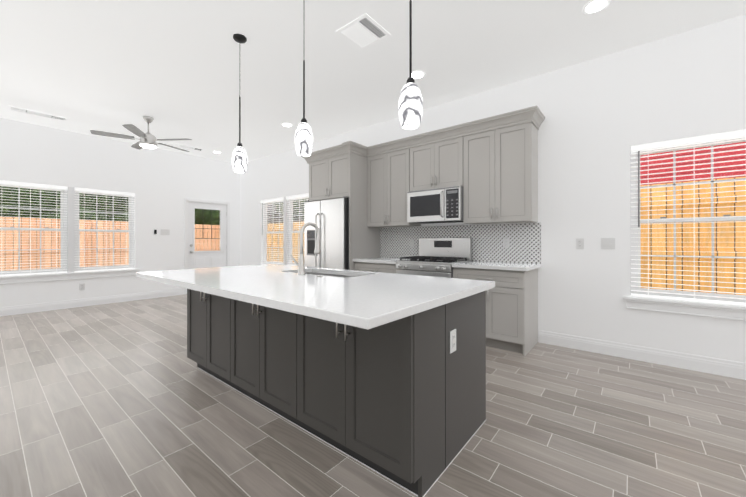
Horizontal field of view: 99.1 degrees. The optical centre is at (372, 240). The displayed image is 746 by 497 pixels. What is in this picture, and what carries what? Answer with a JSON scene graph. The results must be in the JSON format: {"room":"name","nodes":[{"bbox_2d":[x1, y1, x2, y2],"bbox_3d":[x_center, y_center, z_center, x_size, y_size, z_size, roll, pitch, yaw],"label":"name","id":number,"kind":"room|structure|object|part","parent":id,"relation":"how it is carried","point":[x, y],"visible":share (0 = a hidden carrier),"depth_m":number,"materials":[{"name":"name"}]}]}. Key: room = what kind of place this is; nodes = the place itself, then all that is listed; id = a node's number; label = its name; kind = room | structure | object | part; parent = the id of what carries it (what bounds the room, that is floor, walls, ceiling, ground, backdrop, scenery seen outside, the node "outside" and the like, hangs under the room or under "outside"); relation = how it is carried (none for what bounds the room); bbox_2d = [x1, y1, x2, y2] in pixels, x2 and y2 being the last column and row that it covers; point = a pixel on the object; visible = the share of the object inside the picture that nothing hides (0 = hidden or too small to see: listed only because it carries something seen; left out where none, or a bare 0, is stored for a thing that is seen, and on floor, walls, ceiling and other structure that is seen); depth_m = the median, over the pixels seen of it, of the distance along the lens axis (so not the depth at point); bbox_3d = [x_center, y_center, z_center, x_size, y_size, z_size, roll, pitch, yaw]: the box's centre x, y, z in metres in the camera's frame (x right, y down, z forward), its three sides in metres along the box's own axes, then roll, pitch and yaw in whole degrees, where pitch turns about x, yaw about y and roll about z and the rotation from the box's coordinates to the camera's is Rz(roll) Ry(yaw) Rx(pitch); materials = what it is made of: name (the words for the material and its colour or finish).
{"room":"kitchen","nodes":[
{"label":"kitchen","id":0,"kind":"room"},
{"bbox_2d":[0,118,239,306],"bbox_3d":[-4.892,-0.362,5.999,0.140,3.050,5.180,0,0,39],"label":"wall","id":1,"kind":"structure","parent":0,"point":[161,184],"depth_m":6.11,"materials":[{"name":"white paint"}]},
{"bbox_2d":[0,184,138,283],"bbox_3d":[-5.248,-0.129,5.521,0.180,1.598,1.940,0,0,39],"label":"window","id":2,"kind":"structure","parent":1,"relation":"in","point":[77,230],"depth_m":5.50,"materials":[{"name":"white plastic"}]},
{"bbox_3d":[-5.592,-0.188,5.186,0.069,1.480,0.875,0,0,39],"label":"frame","id":3,"kind":"part","parent":2,"relation":"part of","materials":[{"name":"white plastic"}]},
{"bbox_2d":[0,180,67,275],"bbox_3d":[-5.537,-0.189,5.141,0.066,1.474,0.863,0,0,39],"label":"window blind","id":4,"kind":"object","parent":2,"relation":"attached to","point":[30,185],"visible":0.96,"depth_m":5.15,"materials":[{"name":"white plastic"}]},
{"bbox_3d":[-5.265,-0.188,5.536,0.135,1.480,0.080,0,0,39],"label":"far window mullion","id":5,"kind":"part","parent":2,"relation":"part of","materials":[{"name":"white paint"}]},
{"bbox_3d":[-4.990,-0.187,5.927,0.069,1.480,0.875,0,0,39],"label":"frame","id":6,"kind":"part","parent":2,"relation":"part of","materials":[{"name":"white plastic"}]},
{"bbox_2d":[74,188,134,271],"bbox_3d":[-4.938,-0.188,5.884,0.058,1.474,0.863,0,0,39],"label":"window blind","id":7,"kind":"object","parent":2,"relation":"attached to","point":[103,192],"visible":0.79,"depth_m":5.86,"materials":[{"name":"white plastic"}]},
{"bbox_2d":[79,283,84,289],"bbox_3d":[-5.119,0.808,5.592,0.018,0.107,0.066,0,0,39],"label":"outlet","id":8,"kind":"object","parent":1,"relation":"attached to","point":[81,286],"depth_m":5.60,"materials":[{"name":"white plastic"}]},
{"bbox_2d":[0,288,182,315],"bbox_3d":[-5.226,1.093,5.463,0.016,0.138,3.590,0,0,39],"label":"baseboard","id":9,"kind":"structure","parent":1,"relation":"attached to","point":[21,309],"depth_m":5.60,"materials":[{"name":"white paint"}]},
{"bbox_2d":[154,229,169,234],"bbox_3d":[-4.345,-0.180,6.547,0.018,0.106,0.269,0,0,39],"label":"light switch","id":10,"kind":"object","parent":1,"relation":"attached to","point":[163,232],"depth_m":6.58,"materials":[{"name":"white plastic"}]},
{"bbox_2d":[184,198,229,294],"bbox_3d":[-3.817,0.120,7.309,0.156,2.091,1.012,0,0,39],"label":"door frame","id":11,"kind":"structure","parent":1,"relation":"attached to","point":[187,200],"depth_m":7.11,"materials":[{"name":"white paint"}]},
{"bbox_2d":[188,202,226,268],"bbox_3d":[-3.789,0.152,7.292,0.053,1.997,0.864,0,0,39],"label":"entry door","id":12,"kind":"structure","parent":1,"relation":"in","point":[203,259],"depth_m":7.24,"materials":[{"name":"white paint"}]},
{"bbox_2d":[0,294,745,496],"bbox_3d":[-1.113,1.218,2.925,9.880,0.120,5.180,0,0,39],"label":"floor","id":13,"kind":"structure","parent":0,"point":[125,399],"depth_m":1.96,"materials":[{"name":"grey tile"}]},
{"bbox_2d":[304,196,348,269],"bbox_3d":[-0.536,0.264,5.064,0.916,1.795,0.796,0,0,39],"label":"refrigerator","id":14,"kind":"object","parent":13,"relation":"on","point":[329,218],"visible":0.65,"depth_m":4.73,"materials":[{"name":"grey metal"}]},
{"bbox_2d":[187,270,485,496],"bbox_3d":[-0.477,0.729,2.433,2.368,0.857,0.927,0,0,39],"label":"kitchen island","id":15,"kind":"object","parent":13,"relation":"on","point":[382,374],"depth_m":1.68,"materials":[{"name":"grey wood"}]},
{"bbox_2d":[136,264,494,329],"bbox_3d":[-0.593,0.283,2.346,2.520,0.042,1.275,0,0,39],"label":"island countertop","id":16,"kind":"structure","parent":15,"relation":"on","point":[369,300],"depth_m":1.72,"materials":[{"name":"white stone"}]},
{"bbox_2d":[288,222,319,273],"bbox_3d":[-0.526,0.059,2.500,0.111,0.407,0.238,0,0,39],"label":"faucet","id":17,"kind":"object","parent":16,"relation":"on","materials":[{"name":"silver metal"}]},
{"bbox_2d":[450,329,455,353],"bbox_3d":[0.421,0.526,1.667,0.008,0.115,0.070,0,0,39],"label":"outlet","id":18,"kind":"object","parent":15,"relation":"attached to","point":[452,331],"depth_m":1.66,"materials":[{"name":"white plastic"}]},
{"bbox_2d":[351,262,396,273],"bbox_3d":[0.214,0.732,4.608,0.758,0.857,0.612,0,0,39],"label":"base cabinet","id":19,"kind":"object","parent":13,"relation":"on","point":[382,267],"depth_m":4.38,"materials":[{"name":"grey wood"}]},
{"bbox_2d":[351,258,406,265],"bbox_3d":[0.203,0.285,4.595,0.758,0.038,0.646,0,0,39],"label":"countertop","id":20,"kind":"structure","parent":19,"relation":"on","point":[390,261],"depth_m":4.49,"materials":[{"name":"white stone"}]},
{"bbox_2d":[396,238,471,277],"bbox_3d":[0.772,0.560,4.080,0.758,1.200,0.693,0,0,39],"label":"range","id":21,"kind":"object","parent":13,"relation":"on","point":[437,257],"visible":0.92,"depth_m":4.07,"materials":[{"name":"grey metal"}]},
{"bbox_2d":[452,266,537,356],"bbox_3d":[1.403,0.731,3.642,0.758,0.857,0.612,0,0,39],"label":"base cabinet","id":22,"kind":"object","parent":13,"relation":"on","point":[512,305],"depth_m":3.31,"materials":[{"name":"grey wood"}]},
{"bbox_2d":[452,262,540,269],"bbox_3d":[1.404,0.283,3.620,0.788,0.038,0.646,0,0,39],"label":"countertop","id":23,"kind":"structure","parent":22,"relation":"on","point":[465,265],"depth_m":3.46,"materials":[{"name":"white stone"}]},
{"bbox_2d":[0,0,745,162],"bbox_3d":[-1.113,-1.952,2.931,9.880,0.120,5.180,0,0,39],"label":"ceiling","id":24,"kind":"structure","parent":0,"point":[193,70],"depth_m":3.27,"materials":[{"name":"white paint"}]},
{"bbox_2d":[8,105,68,121],"bbox_3d":[-4.967,-1.883,4.736,0.200,0.011,0.620,0,0,39],"label":"ceiling vent","id":25,"kind":"object","parent":24,"relation":"in","point":[27,111],"visible":1,"depth_m":4.70,"materials":[{"name":"white metal"}]},
{"bbox_2d":[90,116,191,151],"bbox_3d":[-3.487,-1.658,4.911,1.233,0.460,1.295,0,0,39],"label":"fan","id":26,"kind":"object","parent":24,"relation":"hanging from","point":[147,139],"visible":1,"depth_m":4.79,"materials":[{"name":"grey metal"}]},
{"bbox_3d":[-3.447,-1.658,4.878,0.230,0.460,0.230,0,0,39],"label":"motor","id":27,"kind":"part","parent":26,"relation":"part of","materials":[{"name":"silver metal"}]},
{"bbox_2d":[168,142,205,151],"bbox_3d":[-3.732,-1.880,6.399,0.200,0.011,0.620,0,0,39],"label":"ceiling vent","id":28,"kind":"object","parent":24,"relation":"in","point":[186,146],"visible":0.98,"depth_m":6.36,"materials":[{"name":"white metal"}]},
{"bbox_2d":[232,34,247,172],"bbox_3d":[-1.240,-1.264,2.962,0.138,1.254,0.138,0,0,39],"label":"pendant light","id":29,"kind":"object","parent":24,"relation":"hanging from","point":[239,160],"visible":1,"depth_m":2.93,"materials":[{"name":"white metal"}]},
{"bbox_3d":[-1.240,-0.754,2.962,0.138,0.235,0.138,0,0,39],"label":"lamp shade","id":30,"kind":"part","parent":29,"relation":"part of","materials":[{"name":"glass"}]},
{"bbox_2d":[281,123,292,126],"bbox_3d":[-1.399,-1.884,5.179,0.184,0.008,0.184,0,0,39],"label":"recessed light","id":31,"kind":"object","parent":24,"relation":"in","point":[287,124],"visible":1,"depth_m":5.15,"materials":[{"name":"white plastic"}]},
{"bbox_2d":[294,60,312,156],"bbox_3d":[-0.515,-1.265,2.373,0.138,1.254,0.138,0,0,39],"label":"pendant light","id":32,"kind":"object","parent":24,"relation":"hanging from","point":[303,139],"visible":1,"depth_m":2.33,"materials":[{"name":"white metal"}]},
{"bbox_3d":[-0.515,-0.755,2.372,0.138,0.235,0.138,0,0,39],"label":"lamp shade","id":33,"kind":"part","parent":32,"relation":"part of","materials":[{"name":"glass"}]},
{"bbox_3d":[-0.515,-1.383,2.373,0.120,1.020,0.120,0,0,39],"label":"cord","id":34,"kind":"part","parent":32,"relation":"part of","materials":[{"name":"black metal"}]},
{"bbox_2d":[336,13,390,49],"bbox_3d":[-0.085,-1.886,2.895,0.360,0.011,0.360,0,0,39],"label":"ceiling vent","id":35,"kind":"object","parent":24,"relation":"in","point":[363,31],"visible":1,"depth_m":2.88,"materials":[{"name":"white metal"}]},
{"bbox_2d":[398,0,422,129],"bbox_3d":[0.211,-1.266,1.783,0.138,1.254,0.138,0,0,39],"label":"pendant light","id":36,"kind":"object","parent":24,"relation":"hanging from","point":[410,106],"visible":1,"depth_m":1.74,"materials":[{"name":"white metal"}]},
{"bbox_3d":[0.211,-0.756,1.782,0.138,0.235,0.138,0,0,39],"label":"lamp shade","id":37,"kind":"part","parent":36,"relation":"part of","materials":[{"name":"glass"}]},
{"bbox_3d":[0.211,-1.383,1.783,0.120,1.020,0.120,0,0,39],"label":"cord","id":38,"kind":"part","parent":36,"relation":"part of","materials":[{"name":"black metal"}]},
{"bbox_2d":[412,70,424,78],"bbox_3d":[0.504,-1.886,3.620,0.184,0.008,0.184,0,0,39],"label":"recessed light","id":39,"kind":"object","parent":24,"relation":"in","point":[417,74],"visible":0.81,"depth_m":3.60,"materials":[{"name":"white"}]},
{"bbox_2d":[582,0,609,13],"bbox_3d":[1.794,-1.888,2.559,0.184,0.008,0.184,0,0,39],"label":"recessed light","id":40,"kind":"object","parent":24,"relation":"in","point":[593,6],"visible":1,"depth_m":2.56,"materials":[{"name":"white"}]},
{"bbox_2d":[240,14,745,362],"bbox_3d":[0.476,-0.364,4.884,9.600,3.050,0.140,0,0,39],"label":"wall","id":41,"kind":"structure","parent":0,"point":[603,114],"depth_m":3.28,"materials":[{"name":"white paint"}]},
{"bbox_2d":[261,193,308,265],"bbox_3d":[-1.833,-0.127,6.728,1.940,1.598,0.180,0,0,39],"label":"kitchen window","id":42,"kind":"structure","parent":41,"relation":"in","point":[287,223],"depth_m":6.72,"materials":[{"name":"white plastic"}]},
{"bbox_2d":[261,197,282,263],"bbox_3d":[-2.213,-0.186,7.016,0.863,1.474,0.066,0,0,39],"label":"blind","id":43,"kind":"object","parent":42,"relation":"attached to","point":[264,203],"depth_m":7.11,"materials":[{"name":"white plastic"}]},
{"bbox_3d":[-2.168,-0.185,7.072,0.875,1.480,0.069,0,0,39],"label":"frame","id":44,"kind":"part","parent":42,"relation":"part of","materials":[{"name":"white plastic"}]},
{"bbox_2d":[286,193,308,264],"bbox_3d":[-1.470,-0.187,6.417,0.863,1.474,0.058,0,0,39],"label":"blind","id":45,"kind":"object","parent":42,"relation":"attached to","point":[289,199],"depth_m":6.66,"materials":[{"name":"white plastic"}]},
{"bbox_3d":[-1.427,-0.186,6.470,0.875,1.480,0.069,0,0,39],"label":"frame","id":46,"kind":"part","parent":42,"relation":"part of","materials":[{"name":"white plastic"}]},
{"bbox_2d":[307,142,366,205],"bbox_3d":[-0.475,-1.017,5.141,0.938,0.758,0.658,0,0,39],"label":"upper cabinet","id":47,"kind":"object","parent":41,"relation":"attached to","point":[340,171],"depth_m":4.77,"materials":[{"name":"grey wood"}]},
{"bbox_2d":[367,138,420,229],"bbox_3d":[0.330,-0.803,4.703,0.822,1.188,0.322,0,0,39],"label":"upper cabinet","id":48,"kind":"object","parent":41,"relation":"attached to","point":[387,163],"depth_m":4.59,"materials":[{"name":"grey wood"}]},
{"bbox_2d":[407,126,454,191],"bbox_3d":[0.900,-1.034,4.240,0.766,0.728,0.322,0,0,39],"label":"upper cabinet","id":49,"kind":"object","parent":41,"relation":"attached to","point":[430,157],"depth_m":4.13,"materials":[{"name":"grey wood"}]},
{"bbox_2d":[407,186,462,223],"bbox_3d":[0.862,-0.451,4.192,0.758,0.421,0.436,0,0,39],"label":"over-the-range microwave","id":50,"kind":"object","parent":49,"relation":"attached to","point":[437,205],"visible":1,"depth_m":4.03,"materials":[{"name":"grey metal"}]},
{"bbox_2d":[380,222,540,263],"bbox_3d":[1.012,0.029,4.352,2.320,0.472,0.008,0,0,39],"label":"tile backsplash","id":51,"kind":"structure","parent":41,"relation":"attached to","point":[524,242],"depth_m":4.03,"materials":[{"name":"grey tile"}]},
{"bbox_2d":[410,239,413,246],"bbox_3d":[0.572,0.037,4.699,0.070,0.115,0.008,0,0,39],"label":"outlet","id":52,"kind":"object","parent":51,"relation":"attached to","point":[411,240],"depth_m":4.69,"materials":[{"name":"white plastic"}]},
{"bbox_2d":[503,238,508,247],"bbox_3d":[1.611,0.029,3.854,0.070,0.115,0.008,0,0,39],"label":"outlet","id":53,"kind":"object","parent":51,"relation":"attached to","point":[505,242],"depth_m":3.85,"materials":[{"name":"white plastic"}]},
{"bbox_2d":[455,110,538,223],"bbox_3d":[1.469,-0.804,3.777,0.822,1.188,0.322,0,0,39],"label":"upper cabinet","id":54,"kind":"object","parent":41,"relation":"attached to","point":[489,165],"depth_m":3.60,"materials":[{"name":"grey wood"}]},
{"bbox_2d":[576,238,583,248],"bbox_3d":[2.203,0.034,3.385,0.070,0.115,0.008,0,0,39],"label":"outlet","id":55,"kind":"object","parent":41,"relation":"attached to","point":[579,241],"depth_m":3.38,"materials":[{"name":"white plastic"}]},
{"bbox_2d":[601,238,614,248],"bbox_3d":[2.389,0.029,3.232,0.116,0.115,0.009,0,0,39],"label":"light switch","id":56,"kind":"object","parent":41,"relation":"attached to","point":[607,243],"depth_m":3.23,"materials":[{"name":"white plastic"}]},
{"bbox_2d":[539,330,745,379],"bbox_3d":[3.012,1.089,2.721,2.880,0.138,0.016,0,0,39],"label":"baseboard","id":57,"kind":"structure","parent":41,"relation":"attached to","point":[723,367],"depth_m":3.02,"materials":[{"name":"white paint"}]},
{"bbox_2d":[623,137,745,320],"bbox_3d":[2.905,-0.133,2.877,1.010,1.598,0.180,0,0,39],"label":"window","id":58,"kind":"structure","parent":41,"relation":"in","point":[635,231],"depth_m":2.96,"materials":[{"name":"white plastic"}]},
{"bbox_2d":[631,129,745,305],"bbox_3d":[2.895,-0.193,2.865,0.888,1.474,0.066,0,0,39],"label":"window blind","id":59,"kind":"object","parent":58,"relation":"attached to","point":[699,140],"visible":1,"depth_m":2.89,"materials":[{"name":"white plastic"}]},
{"label":"outside","id":60,"kind":"structure","parent":0,"visible":0},
{"bbox_3d":[-3.293,1.566,7.853,60.000,0.100,60.000,0,0,39],"label":"ground","id":61,"kind":"structure","parent":60,"visible":0},
{"bbox_2d":[0,186,127,217],"bbox_3d":[-10.547,-2.573,10.932,5.301,8.290,6.102,0,0,39],"label":"tree","id":62,"kind":"object","parent":61,"relation":"on","point":[8,211],"depth_m":8.97,"materials":[{"name":"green plant"}]},
{"bbox_2d":[41,207,127,221],"bbox_3d":[-9.826,-1.308,11.086,3.826,5.761,4.013,0,0,39],"label":"tree","id":63,"kind":"object","parent":61,"relation":"on","point":[85,216],"depth_m":9.84,"materials":[{"name":"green plant"}]},
{"bbox_2d":[0,217,219,270],"bbox_3d":[-10.119,0.475,7.336,0.120,2.180,14.675,0,0,39],"label":"fence","id":64,"kind":"object","parent":61,"relation":"on","point":[121,240],"depth_m":8.95,"materials":[{"name":"brown wood"}]},
{"bbox_2d":[126,197,209,223],"bbox_3d":[-9.034,-2.234,13.827,6.382,7.621,6.149,0,0,39],"label":"tree","id":65,"kind":"object","parent":61,"relation":"on","point":[199,213],"depth_m":12.63,"materials":[{"name":"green plant"}]},
{"bbox_2d":[199,209,208,224],"bbox_3d":[-8.355,-1.466,13.786,4.664,6.085,4.112,0,0,39],"label":"tree","id":66,"kind":"object","parent":61,"relation":"on","point":[205,219],"depth_m":13.09,"materials":[{"name":"green plant"}]},
{"bbox_2d":[205,210,219,224],"bbox_3d":[-7.761,-2.266,15.576,5.191,7.691,5.596,0,0,39],"label":"tree","id":67,"kind":"object","parent":61,"relation":"on","point":[215,213],"depth_m":13.48,"materials":[{"name":"green plant"}]},
{"bbox_2d":[267,205,303,223],"bbox_3d":[-2.892,-0.864,19.451,8.600,4.900,6.100,0,0,39],"label":"house","id":68,"kind":"structure","parent":61,"relation":"on","point":[272,212],"depth_m":18.18,"materials":[{"name":"beige"}]},
{"bbox_2d":[272,199,308,219],"bbox_3d":[-3.276,-1.891,12.815,2.272,6.931,2.399,0,0,39],"label":"tree","id":69,"kind":"object","parent":61,"relation":"on","point":[294,213],"depth_m":11.94,"materials":[{"name":"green plant"}]},
{"bbox_2d":[267,177,745,294],"bbox_3d":[1.446,0.434,6.472,18.900,2.260,1.430,0,0,39],"label":"fence","id":70,"kind":"object","parent":61,"relation":"on","point":[695,246],"depth_m":3.73,"materials":[{"name":"brown wood"}]},
{"bbox_2d":[640,142,745,184],"bbox_3d":[8.160,-1.636,6.412,8.400,6.400,5.800,0,0,39],"label":"building","id":71,"kind":"structure","parent":61,"relation":"on","point":[696,166],"depth_m":5.10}
]}

